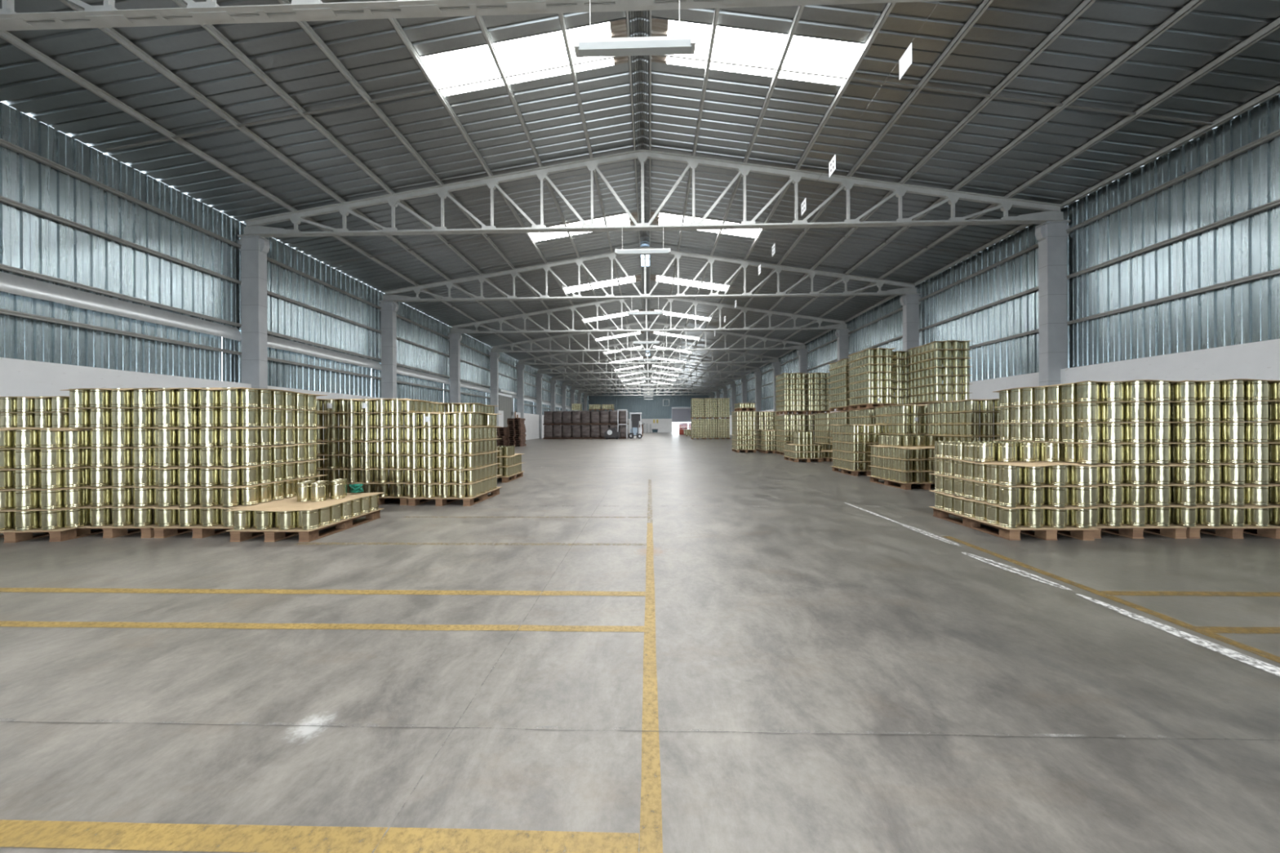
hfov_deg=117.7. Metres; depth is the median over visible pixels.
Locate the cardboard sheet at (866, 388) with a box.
[847,387,895,391]
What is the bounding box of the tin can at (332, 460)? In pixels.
[327,455,338,468]
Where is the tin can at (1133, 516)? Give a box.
[1124,506,1145,526]
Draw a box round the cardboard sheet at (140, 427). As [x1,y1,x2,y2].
[72,426,163,428]
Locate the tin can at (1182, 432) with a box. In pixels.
[1173,422,1195,442]
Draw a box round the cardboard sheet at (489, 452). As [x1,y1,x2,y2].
[405,450,501,456]
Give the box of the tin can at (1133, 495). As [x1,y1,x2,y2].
[1124,485,1145,505]
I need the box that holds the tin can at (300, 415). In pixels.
[292,409,306,426]
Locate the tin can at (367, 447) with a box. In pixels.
[361,441,373,454]
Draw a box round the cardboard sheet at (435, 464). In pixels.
[344,463,435,470]
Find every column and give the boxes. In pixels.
[237,226,270,388]
[378,295,398,429]
[448,328,462,412]
[488,348,499,426]
[515,361,524,418]
[535,370,542,438]
[549,377,556,411]
[560,383,566,411]
[569,389,575,411]
[577,391,582,411]
[582,395,587,411]
[715,391,720,398]
[722,386,727,418]
[730,382,736,435]
[740,376,747,416]
[754,368,761,411]
[772,359,781,411]
[796,345,808,373]
[835,324,849,412]
[900,288,920,351]
[1035,211,1070,386]
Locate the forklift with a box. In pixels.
[628,412,642,438]
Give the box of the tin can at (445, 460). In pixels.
[440,455,450,469]
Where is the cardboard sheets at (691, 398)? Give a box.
[578,398,729,438]
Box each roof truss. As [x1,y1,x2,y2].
[236,149,1071,237]
[378,246,920,302]
[451,293,849,333]
[492,320,808,352]
[515,338,777,364]
[535,351,759,373]
[551,360,745,380]
[562,368,736,385]
[571,374,725,389]
[578,379,719,392]
[584,382,712,395]
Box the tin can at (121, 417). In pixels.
[111,408,132,426]
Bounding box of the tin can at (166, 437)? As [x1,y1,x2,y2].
[157,428,177,446]
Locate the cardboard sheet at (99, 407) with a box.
[62,407,151,408]
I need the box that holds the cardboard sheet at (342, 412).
[342,412,410,415]
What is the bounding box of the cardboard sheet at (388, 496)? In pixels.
[373,486,435,497]
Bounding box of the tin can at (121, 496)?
[111,487,133,506]
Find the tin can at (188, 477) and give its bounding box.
[178,468,198,486]
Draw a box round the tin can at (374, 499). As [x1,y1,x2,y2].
[369,493,378,511]
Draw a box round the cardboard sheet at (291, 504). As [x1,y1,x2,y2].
[226,492,384,511]
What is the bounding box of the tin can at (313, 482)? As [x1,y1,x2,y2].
[301,480,316,483]
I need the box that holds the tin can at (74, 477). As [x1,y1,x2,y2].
[62,467,86,488]
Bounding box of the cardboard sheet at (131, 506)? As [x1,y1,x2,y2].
[78,492,241,508]
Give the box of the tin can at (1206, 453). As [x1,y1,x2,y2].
[1196,444,1220,463]
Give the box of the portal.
[617,408,627,439]
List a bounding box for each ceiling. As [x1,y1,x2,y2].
[0,0,647,395]
[609,18,646,382]
[649,0,1279,394]
[649,17,668,377]
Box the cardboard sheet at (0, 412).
[0,412,69,413]
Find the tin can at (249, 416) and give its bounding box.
[240,408,258,426]
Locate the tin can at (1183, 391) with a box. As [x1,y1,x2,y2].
[1171,381,1195,401]
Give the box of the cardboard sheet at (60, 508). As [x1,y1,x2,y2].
[0,506,86,511]
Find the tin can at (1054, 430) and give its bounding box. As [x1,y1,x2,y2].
[1047,423,1062,441]
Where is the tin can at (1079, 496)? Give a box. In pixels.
[1069,487,1090,506]
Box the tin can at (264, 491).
[258,483,271,502]
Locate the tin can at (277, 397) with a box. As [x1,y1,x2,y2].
[271,391,284,408]
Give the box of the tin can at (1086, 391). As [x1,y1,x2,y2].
[1075,381,1097,402]
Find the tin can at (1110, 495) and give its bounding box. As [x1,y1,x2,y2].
[1100,485,1121,505]
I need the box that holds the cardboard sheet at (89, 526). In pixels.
[77,522,158,528]
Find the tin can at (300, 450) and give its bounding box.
[295,444,306,461]
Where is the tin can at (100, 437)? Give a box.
[90,428,111,447]
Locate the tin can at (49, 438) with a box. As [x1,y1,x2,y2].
[40,430,62,448]
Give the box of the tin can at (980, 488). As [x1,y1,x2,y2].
[973,481,986,501]
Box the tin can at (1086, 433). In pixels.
[1076,422,1097,443]
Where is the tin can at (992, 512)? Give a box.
[986,504,999,524]
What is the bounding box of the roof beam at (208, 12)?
[0,0,958,31]
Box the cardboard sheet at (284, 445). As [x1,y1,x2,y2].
[149,443,327,448]
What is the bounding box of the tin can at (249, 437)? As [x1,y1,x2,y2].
[240,428,258,446]
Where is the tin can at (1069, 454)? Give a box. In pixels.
[1061,443,1077,462]
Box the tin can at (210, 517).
[201,508,220,526]
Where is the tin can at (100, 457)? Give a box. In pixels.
[90,448,111,466]
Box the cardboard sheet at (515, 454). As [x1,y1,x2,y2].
[497,453,524,457]
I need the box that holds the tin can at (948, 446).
[943,441,953,458]
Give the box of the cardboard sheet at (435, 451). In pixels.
[343,451,435,455]
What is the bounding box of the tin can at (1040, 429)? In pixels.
[1033,423,1048,441]
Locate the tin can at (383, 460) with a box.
[377,455,388,468]
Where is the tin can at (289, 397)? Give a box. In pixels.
[284,391,295,408]
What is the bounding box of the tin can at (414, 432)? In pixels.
[409,427,420,440]
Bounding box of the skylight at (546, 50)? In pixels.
[420,22,613,96]
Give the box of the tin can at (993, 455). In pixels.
[979,442,995,461]
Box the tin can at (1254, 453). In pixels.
[1244,443,1268,463]
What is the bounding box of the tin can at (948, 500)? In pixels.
[943,493,953,511]
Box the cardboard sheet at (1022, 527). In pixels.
[929,506,1098,529]
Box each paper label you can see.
[327,403,332,408]
[362,402,367,408]
[425,416,430,422]
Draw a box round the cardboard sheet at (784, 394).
[777,394,806,396]
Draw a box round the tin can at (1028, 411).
[1022,405,1035,422]
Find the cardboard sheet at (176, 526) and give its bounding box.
[151,520,253,528]
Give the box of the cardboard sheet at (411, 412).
[404,412,499,414]
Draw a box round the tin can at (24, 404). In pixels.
[16,396,35,412]
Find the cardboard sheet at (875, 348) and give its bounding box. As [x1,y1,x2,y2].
[847,347,896,356]
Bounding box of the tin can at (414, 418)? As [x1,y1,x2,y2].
[408,413,420,426]
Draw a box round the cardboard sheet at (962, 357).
[906,357,972,365]
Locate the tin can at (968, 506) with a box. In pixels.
[963,497,974,517]
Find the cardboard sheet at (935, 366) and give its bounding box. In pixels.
[907,366,970,373]
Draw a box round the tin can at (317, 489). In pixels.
[310,482,326,502]
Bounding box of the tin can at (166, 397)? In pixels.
[156,387,177,407]
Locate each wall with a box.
[0,102,588,410]
[0,291,575,415]
[0,357,543,462]
[588,386,709,418]
[600,418,671,432]
[707,338,1279,440]
[709,93,1279,415]
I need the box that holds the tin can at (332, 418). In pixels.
[326,413,338,426]
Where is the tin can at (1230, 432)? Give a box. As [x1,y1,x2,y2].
[1220,422,1244,442]
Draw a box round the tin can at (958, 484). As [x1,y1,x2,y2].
[953,478,964,496]
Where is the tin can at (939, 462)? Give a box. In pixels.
[934,457,943,475]
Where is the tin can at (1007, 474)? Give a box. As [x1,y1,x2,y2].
[998,465,1017,485]
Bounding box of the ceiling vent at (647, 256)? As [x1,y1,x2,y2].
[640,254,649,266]
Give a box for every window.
[529,213,629,241]
[564,275,635,293]
[582,310,638,322]
[596,332,640,340]
[604,346,641,353]
[653,331,698,339]
[653,346,691,352]
[653,356,684,362]
[654,310,711,320]
[656,275,728,291]
[658,213,760,237]
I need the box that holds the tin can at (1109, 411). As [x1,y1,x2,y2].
[1100,402,1120,422]
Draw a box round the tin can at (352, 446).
[346,441,357,454]
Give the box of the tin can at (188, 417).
[178,408,198,426]
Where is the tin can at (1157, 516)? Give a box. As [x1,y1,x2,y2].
[1146,506,1169,526]
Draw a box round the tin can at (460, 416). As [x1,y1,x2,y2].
[455,412,466,426]
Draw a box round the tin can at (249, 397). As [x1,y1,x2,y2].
[240,388,258,407]
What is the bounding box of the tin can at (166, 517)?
[157,508,177,526]
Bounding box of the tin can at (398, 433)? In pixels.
[393,426,404,440]
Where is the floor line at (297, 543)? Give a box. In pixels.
[297,542,641,545]
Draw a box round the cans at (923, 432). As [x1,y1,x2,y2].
[0,341,1279,530]
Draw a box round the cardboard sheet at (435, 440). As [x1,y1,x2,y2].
[404,438,502,441]
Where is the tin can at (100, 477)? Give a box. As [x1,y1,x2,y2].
[89,467,111,486]
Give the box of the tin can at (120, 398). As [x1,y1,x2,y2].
[111,388,132,407]
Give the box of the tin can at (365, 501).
[360,495,370,513]
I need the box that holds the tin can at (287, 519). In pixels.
[279,511,297,529]
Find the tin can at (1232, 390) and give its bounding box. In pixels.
[1220,380,1244,400]
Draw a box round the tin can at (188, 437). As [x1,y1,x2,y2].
[179,427,198,446]
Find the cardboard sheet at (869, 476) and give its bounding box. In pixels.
[869,475,934,484]
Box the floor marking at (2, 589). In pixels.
[0,587,645,595]
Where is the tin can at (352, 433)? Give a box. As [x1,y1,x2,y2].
[346,426,358,440]
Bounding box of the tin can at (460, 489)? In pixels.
[456,484,466,497]
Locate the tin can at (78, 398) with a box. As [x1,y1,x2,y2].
[68,388,89,408]
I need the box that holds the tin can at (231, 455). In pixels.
[222,447,240,466]
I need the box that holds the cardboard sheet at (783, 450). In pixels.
[782,449,822,452]
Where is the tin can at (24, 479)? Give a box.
[14,469,39,489]
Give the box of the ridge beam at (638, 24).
[628,10,649,382]
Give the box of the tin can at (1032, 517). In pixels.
[1022,508,1041,528]
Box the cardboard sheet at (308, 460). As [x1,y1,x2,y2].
[149,458,327,469]
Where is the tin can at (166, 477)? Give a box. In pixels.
[157,467,177,486]
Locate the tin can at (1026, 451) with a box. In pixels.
[1017,442,1035,462]
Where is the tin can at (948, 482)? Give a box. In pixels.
[943,476,953,493]
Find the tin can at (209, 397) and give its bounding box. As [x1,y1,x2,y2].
[200,387,219,407]
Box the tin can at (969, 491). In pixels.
[963,480,974,498]
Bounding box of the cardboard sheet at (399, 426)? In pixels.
[344,426,413,427]
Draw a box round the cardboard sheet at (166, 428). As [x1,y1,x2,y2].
[149,426,327,429]
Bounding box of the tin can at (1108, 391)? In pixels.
[1099,382,1120,401]
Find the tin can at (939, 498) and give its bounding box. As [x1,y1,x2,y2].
[934,492,943,509]
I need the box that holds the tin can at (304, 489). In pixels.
[296,482,312,502]
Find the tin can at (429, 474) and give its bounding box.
[424,469,435,483]
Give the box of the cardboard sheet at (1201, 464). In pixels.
[1170,462,1279,465]
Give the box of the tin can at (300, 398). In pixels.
[295,392,306,409]
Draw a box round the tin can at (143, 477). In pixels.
[133,467,153,486]
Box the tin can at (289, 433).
[284,427,296,444]
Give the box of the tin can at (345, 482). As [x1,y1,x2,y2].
[332,479,346,496]
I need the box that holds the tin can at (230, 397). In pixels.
[222,387,240,407]
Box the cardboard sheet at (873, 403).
[852,403,897,405]
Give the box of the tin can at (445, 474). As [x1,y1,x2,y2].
[440,469,450,483]
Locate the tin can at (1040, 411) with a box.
[1034,404,1048,422]
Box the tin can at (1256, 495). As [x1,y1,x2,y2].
[1244,486,1268,505]
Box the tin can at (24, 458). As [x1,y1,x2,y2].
[14,448,39,468]
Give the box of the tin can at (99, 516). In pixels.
[90,507,111,526]
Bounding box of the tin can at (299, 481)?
[295,478,306,495]
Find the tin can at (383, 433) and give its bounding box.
[377,427,388,440]
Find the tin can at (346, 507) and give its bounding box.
[341,500,351,519]
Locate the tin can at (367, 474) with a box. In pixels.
[362,469,373,483]
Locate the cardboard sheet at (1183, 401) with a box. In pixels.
[999,400,1188,407]
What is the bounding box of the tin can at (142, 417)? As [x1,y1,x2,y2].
[133,408,153,426]
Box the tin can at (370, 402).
[361,399,373,413]
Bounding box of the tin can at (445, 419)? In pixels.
[440,412,450,426]
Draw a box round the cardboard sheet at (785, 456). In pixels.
[785,456,822,458]
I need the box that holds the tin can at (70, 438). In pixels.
[62,428,85,447]
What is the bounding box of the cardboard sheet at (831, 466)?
[831,466,871,471]
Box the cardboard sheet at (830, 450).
[830,449,866,453]
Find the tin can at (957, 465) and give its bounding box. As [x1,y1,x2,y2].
[953,459,963,477]
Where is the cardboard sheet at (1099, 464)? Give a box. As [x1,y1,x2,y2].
[1057,459,1191,466]
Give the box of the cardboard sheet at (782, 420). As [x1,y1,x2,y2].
[782,419,806,420]
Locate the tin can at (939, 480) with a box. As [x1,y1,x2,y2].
[934,475,944,492]
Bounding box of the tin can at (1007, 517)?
[998,506,1017,528]
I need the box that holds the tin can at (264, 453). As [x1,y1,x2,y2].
[257,445,271,464]
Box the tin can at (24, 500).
[14,490,39,510]
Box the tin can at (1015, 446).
[1004,442,1017,461]
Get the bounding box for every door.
[498,389,516,426]
[671,407,690,432]
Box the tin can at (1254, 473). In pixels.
[1244,464,1269,484]
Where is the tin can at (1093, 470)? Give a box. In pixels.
[1088,464,1097,484]
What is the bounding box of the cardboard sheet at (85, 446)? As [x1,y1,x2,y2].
[0,446,86,449]
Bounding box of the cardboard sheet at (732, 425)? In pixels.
[732,425,756,426]
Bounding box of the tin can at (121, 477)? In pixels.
[111,468,132,486]
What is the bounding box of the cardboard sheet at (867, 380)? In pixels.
[848,379,896,384]
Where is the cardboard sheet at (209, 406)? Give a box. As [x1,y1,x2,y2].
[151,406,324,411]
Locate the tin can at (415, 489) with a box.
[409,484,420,497]
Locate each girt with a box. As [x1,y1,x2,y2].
[0,137,241,248]
[0,195,241,284]
[0,263,241,327]
[0,308,241,355]
[266,256,381,309]
[266,290,381,333]
[266,330,381,361]
[267,356,381,379]
[380,333,449,356]
[395,314,449,339]
[396,363,449,377]
[396,380,449,391]
[448,356,490,371]
[460,342,489,356]
[460,378,490,387]
[460,391,490,398]
[498,360,517,368]
[498,373,516,380]
[779,356,798,365]
[807,337,837,353]
[807,358,837,370]
[848,306,902,333]
[848,335,902,355]
[918,243,1038,302]
[918,286,1038,331]
[961,328,1039,349]
[1066,128,1279,233]
[1066,199,1279,279]
[1066,268,1279,325]
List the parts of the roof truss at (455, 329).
post, post, post, post, post, post, post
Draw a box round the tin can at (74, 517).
[63,508,86,528]
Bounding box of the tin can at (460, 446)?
[455,441,466,454]
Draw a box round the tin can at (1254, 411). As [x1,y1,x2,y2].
[1244,401,1268,421]
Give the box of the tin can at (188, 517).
[178,507,199,526]
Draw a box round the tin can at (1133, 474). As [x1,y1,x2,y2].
[1123,465,1145,484]
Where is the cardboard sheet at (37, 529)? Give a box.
[0,524,88,532]
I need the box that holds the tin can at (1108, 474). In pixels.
[1100,466,1120,484]
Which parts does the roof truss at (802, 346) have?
post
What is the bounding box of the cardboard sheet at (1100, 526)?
[1089,524,1190,528]
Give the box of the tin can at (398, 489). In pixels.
[393,484,404,497]
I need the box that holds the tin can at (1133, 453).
[1124,444,1145,463]
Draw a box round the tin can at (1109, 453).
[1100,444,1121,463]
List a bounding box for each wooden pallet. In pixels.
[0,528,102,542]
[76,528,187,537]
[153,528,258,537]
[229,510,380,542]
[378,497,422,505]
[408,488,499,506]
[496,426,507,429]
[496,440,508,442]
[496,442,507,444]
[497,429,507,431]
[497,433,507,435]
[497,435,507,438]
[497,471,523,482]
[506,417,524,420]
[506,420,524,422]
[506,422,524,424]
[506,426,525,428]
[506,435,525,438]
[507,424,524,426]
[507,428,525,430]
[507,430,525,432]
[507,432,525,434]
[507,434,525,436]
[507,438,525,440]
[507,442,524,444]
[508,440,525,442]
[508,444,526,446]
[732,448,755,452]
[734,408,755,411]
[758,449,776,453]
[775,410,805,414]
[776,451,784,455]
[784,456,822,462]
[800,410,830,414]
[815,457,832,461]
[829,406,866,411]
[831,466,871,475]
[848,404,895,409]
[869,476,934,489]
[907,401,936,408]
[933,508,1094,540]
[1062,528,1186,538]
[1147,528,1279,538]
[1244,528,1257,532]
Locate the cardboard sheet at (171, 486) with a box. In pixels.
[149,475,325,488]
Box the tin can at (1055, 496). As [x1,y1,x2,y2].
[1045,487,1066,506]
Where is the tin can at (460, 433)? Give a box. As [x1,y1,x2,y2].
[455,427,466,439]
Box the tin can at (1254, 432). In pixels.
[1244,422,1268,442]
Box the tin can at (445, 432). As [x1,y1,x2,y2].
[440,426,450,440]
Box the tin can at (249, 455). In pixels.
[240,447,258,466]
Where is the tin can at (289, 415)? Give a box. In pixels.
[280,409,295,426]
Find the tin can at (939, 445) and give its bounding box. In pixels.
[934,440,948,457]
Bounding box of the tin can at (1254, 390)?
[1244,380,1268,400]
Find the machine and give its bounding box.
[604,426,622,439]
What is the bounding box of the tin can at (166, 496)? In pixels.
[157,488,177,506]
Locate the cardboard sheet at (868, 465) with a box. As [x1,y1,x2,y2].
[867,465,934,471]
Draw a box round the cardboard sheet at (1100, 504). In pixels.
[1089,493,1191,507]
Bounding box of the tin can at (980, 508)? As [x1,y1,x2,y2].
[974,502,986,520]
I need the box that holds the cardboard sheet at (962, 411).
[927,411,996,413]
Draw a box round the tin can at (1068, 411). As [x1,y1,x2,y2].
[1061,403,1076,422]
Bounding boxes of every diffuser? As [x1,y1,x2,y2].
[577,39,691,57]
[617,249,668,255]
[628,311,662,315]
[634,342,658,343]
[637,359,657,360]
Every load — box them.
[543,411,553,423]
[543,425,553,437]
[552,411,562,423]
[552,425,562,437]
[562,411,572,423]
[562,425,572,437]
[571,411,581,423]
[572,425,581,437]
[581,410,591,423]
[581,425,591,437]
[590,410,599,423]
[590,425,599,437]
[600,410,609,423]
[600,425,609,437]
[608,410,617,423]
[609,424,617,430]
[618,410,628,423]
[618,424,628,437]
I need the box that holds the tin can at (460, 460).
[455,455,466,469]
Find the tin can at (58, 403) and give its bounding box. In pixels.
[51,396,69,412]
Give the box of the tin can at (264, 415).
[255,408,271,426]
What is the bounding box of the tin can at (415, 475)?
[409,470,420,483]
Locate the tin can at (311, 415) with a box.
[302,410,316,426]
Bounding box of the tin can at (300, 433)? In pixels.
[295,427,306,444]
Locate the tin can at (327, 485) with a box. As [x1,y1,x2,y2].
[314,480,329,498]
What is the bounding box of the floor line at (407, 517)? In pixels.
[407,516,639,517]
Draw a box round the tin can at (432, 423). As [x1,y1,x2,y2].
[424,412,435,426]
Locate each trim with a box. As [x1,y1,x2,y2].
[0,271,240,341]
[266,335,382,370]
[396,366,449,384]
[460,381,490,393]
[498,391,517,399]
[524,396,536,402]
[542,400,551,405]
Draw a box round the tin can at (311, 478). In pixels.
[306,476,316,480]
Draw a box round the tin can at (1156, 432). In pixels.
[1146,422,1169,442]
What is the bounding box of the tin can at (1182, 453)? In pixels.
[1173,444,1196,463]
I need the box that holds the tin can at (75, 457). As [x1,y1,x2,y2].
[62,448,86,467]
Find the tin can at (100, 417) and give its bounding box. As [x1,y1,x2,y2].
[90,408,111,426]
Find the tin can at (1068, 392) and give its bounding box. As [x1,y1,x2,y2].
[1061,382,1076,403]
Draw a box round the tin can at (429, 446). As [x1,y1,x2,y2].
[424,441,435,454]
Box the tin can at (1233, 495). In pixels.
[1221,485,1244,505]
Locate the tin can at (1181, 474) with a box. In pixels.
[1172,464,1195,484]
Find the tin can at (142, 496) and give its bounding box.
[133,487,154,506]
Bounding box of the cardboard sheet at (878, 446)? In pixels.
[867,444,934,449]
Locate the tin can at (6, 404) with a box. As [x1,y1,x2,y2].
[0,396,17,412]
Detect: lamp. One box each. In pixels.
[573,0,695,57]
[614,225,671,255]
[626,296,663,315]
[632,341,659,343]
[636,358,657,360]
[638,370,656,372]
[641,384,654,386]
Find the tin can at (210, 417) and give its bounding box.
[200,407,219,426]
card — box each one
[758,263,760,275]
[772,243,775,256]
[800,198,805,215]
[829,154,835,177]
[898,42,911,79]
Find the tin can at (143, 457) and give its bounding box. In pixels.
[133,448,153,466]
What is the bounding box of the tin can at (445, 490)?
[440,484,450,497]
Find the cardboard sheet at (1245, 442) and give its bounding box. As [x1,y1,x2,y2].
[1177,441,1279,444]
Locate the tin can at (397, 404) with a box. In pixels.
[392,398,404,412]
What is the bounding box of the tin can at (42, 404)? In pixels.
[34,396,52,412]
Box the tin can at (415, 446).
[409,441,420,454]
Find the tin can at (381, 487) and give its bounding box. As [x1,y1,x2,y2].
[377,484,388,497]
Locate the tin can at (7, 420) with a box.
[0,413,17,427]
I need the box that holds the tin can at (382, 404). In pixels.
[377,399,388,412]
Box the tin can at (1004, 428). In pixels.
[999,423,1010,439]
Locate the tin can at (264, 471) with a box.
[258,464,272,483]
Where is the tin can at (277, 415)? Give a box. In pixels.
[268,408,284,426]
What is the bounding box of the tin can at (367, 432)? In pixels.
[361,426,373,440]
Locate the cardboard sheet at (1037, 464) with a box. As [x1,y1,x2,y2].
[928,457,1098,466]
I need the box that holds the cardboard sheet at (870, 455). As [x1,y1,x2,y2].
[870,455,930,460]
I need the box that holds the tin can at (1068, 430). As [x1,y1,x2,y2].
[1061,423,1077,442]
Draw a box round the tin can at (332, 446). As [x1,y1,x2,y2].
[327,441,338,454]
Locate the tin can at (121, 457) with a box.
[111,448,133,466]
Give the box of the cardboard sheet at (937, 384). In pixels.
[907,383,972,388]
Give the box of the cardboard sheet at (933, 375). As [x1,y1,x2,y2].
[906,375,963,381]
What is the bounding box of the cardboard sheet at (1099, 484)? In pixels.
[1089,480,1191,485]
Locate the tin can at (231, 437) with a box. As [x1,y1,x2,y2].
[222,428,240,446]
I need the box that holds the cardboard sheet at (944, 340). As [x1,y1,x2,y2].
[906,340,971,350]
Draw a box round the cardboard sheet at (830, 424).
[830,424,883,426]
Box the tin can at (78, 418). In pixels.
[68,408,90,427]
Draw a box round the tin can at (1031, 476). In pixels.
[1022,466,1041,485]
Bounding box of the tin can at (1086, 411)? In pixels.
[1075,402,1097,422]
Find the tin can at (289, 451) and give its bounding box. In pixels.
[284,445,296,462]
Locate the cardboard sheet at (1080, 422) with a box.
[994,422,1191,423]
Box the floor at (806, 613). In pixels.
[0,432,1279,852]
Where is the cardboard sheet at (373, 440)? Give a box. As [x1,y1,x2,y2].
[342,439,409,442]
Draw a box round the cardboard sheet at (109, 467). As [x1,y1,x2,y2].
[79,466,157,468]
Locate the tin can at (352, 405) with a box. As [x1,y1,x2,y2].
[346,400,357,412]
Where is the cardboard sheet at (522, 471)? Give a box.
[497,471,524,477]
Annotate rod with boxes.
[106,56,620,151]
[330,209,637,264]
[423,274,640,311]
[475,308,643,337]
[506,331,639,354]
[541,346,642,363]
[553,356,644,372]
[649,345,768,363]
[650,209,971,254]
[650,273,874,306]
[650,308,822,333]
[650,364,730,377]
[651,356,743,370]
[654,54,1213,124]
[655,331,789,351]
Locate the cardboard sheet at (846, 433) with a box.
[845,433,883,434]
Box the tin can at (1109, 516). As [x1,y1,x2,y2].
[1100,506,1121,526]
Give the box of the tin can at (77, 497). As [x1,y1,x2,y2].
[63,488,86,507]
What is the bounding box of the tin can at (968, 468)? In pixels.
[963,461,974,479]
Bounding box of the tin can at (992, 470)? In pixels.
[986,464,999,484]
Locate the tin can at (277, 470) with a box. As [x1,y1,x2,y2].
[271,463,284,481]
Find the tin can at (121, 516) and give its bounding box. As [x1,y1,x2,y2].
[111,507,133,526]
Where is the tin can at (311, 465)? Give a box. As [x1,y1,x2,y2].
[306,460,316,476]
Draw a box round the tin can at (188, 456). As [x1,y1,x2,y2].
[178,448,198,466]
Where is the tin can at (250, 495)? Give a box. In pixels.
[240,485,259,505]
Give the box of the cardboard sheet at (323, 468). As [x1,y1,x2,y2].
[316,464,373,470]
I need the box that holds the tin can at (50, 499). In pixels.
[40,489,64,509]
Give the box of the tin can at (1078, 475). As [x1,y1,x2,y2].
[1069,464,1089,485]
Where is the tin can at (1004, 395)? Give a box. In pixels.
[999,390,1012,406]
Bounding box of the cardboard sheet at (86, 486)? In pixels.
[79,480,199,488]
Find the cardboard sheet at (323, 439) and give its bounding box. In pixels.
[316,439,358,441]
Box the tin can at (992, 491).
[986,484,999,503]
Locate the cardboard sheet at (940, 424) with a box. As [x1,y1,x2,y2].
[939,423,999,424]
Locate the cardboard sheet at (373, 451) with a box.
[316,451,373,455]
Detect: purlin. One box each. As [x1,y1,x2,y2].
[0,31,597,395]
[59,0,604,393]
[172,0,611,391]
[277,0,619,391]
[376,0,626,390]
[475,15,634,388]
[557,13,641,387]
[625,10,647,377]
[648,9,651,311]
[655,8,719,387]
[662,5,804,388]
[670,2,895,390]
[679,0,993,389]
[689,0,1096,387]
[694,0,1205,391]
[700,17,1279,394]
[712,84,1279,392]
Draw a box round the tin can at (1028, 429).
[1021,423,1034,440]
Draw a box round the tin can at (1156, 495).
[1146,485,1169,505]
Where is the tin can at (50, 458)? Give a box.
[40,448,63,468]
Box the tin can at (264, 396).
[257,389,271,408]
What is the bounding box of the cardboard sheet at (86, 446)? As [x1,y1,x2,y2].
[80,446,157,448]
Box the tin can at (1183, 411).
[1172,401,1195,422]
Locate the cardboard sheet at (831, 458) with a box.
[831,457,870,462]
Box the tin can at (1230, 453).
[1220,444,1244,463]
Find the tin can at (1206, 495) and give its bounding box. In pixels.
[1196,485,1220,505]
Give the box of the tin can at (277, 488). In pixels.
[271,481,284,500]
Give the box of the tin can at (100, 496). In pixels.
[90,488,111,506]
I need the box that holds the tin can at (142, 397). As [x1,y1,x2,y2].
[133,388,152,407]
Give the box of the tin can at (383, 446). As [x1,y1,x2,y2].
[377,441,388,454]
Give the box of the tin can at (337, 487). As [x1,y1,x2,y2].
[329,480,345,499]
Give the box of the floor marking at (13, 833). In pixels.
[0,819,639,852]
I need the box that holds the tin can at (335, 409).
[327,399,338,413]
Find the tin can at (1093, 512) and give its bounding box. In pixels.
[1088,506,1097,526]
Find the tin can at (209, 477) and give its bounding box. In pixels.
[200,468,219,486]
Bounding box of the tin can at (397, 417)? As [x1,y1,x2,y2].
[392,413,404,426]
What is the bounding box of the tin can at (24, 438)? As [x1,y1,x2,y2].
[14,428,39,448]
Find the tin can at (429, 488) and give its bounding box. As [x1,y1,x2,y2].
[425,484,435,497]
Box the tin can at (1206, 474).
[1196,464,1220,484]
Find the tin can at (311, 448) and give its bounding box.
[306,444,316,459]
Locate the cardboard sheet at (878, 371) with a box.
[848,371,897,377]
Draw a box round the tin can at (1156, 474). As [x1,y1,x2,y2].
[1147,464,1169,484]
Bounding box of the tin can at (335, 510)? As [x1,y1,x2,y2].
[329,503,341,522]
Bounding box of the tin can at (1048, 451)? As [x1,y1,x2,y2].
[1040,442,1057,462]
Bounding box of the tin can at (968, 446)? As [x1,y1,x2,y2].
[963,442,979,460]
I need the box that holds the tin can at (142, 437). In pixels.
[133,427,153,447]
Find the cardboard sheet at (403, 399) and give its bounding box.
[345,398,443,404]
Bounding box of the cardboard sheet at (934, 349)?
[906,349,970,357]
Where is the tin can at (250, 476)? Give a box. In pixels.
[240,466,258,485]
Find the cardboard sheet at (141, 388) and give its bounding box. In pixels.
[62,387,156,391]
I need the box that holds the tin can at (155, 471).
[152,466,159,485]
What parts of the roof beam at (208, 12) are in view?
post, gusset plate, gusset plate, post, gusset plate, gusset plate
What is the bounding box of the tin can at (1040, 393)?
[1034,386,1047,404]
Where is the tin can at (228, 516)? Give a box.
[222,508,233,526]
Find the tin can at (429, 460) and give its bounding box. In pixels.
[424,456,435,469]
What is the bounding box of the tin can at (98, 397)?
[89,388,111,408]
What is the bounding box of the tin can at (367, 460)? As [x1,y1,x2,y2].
[362,455,373,468]
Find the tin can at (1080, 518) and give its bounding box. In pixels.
[1069,508,1089,528]
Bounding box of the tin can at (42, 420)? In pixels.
[34,413,52,427]
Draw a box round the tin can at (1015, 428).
[1010,423,1022,439]
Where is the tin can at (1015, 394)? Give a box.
[1009,388,1024,405]
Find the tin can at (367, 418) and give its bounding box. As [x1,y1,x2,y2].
[361,413,373,426]

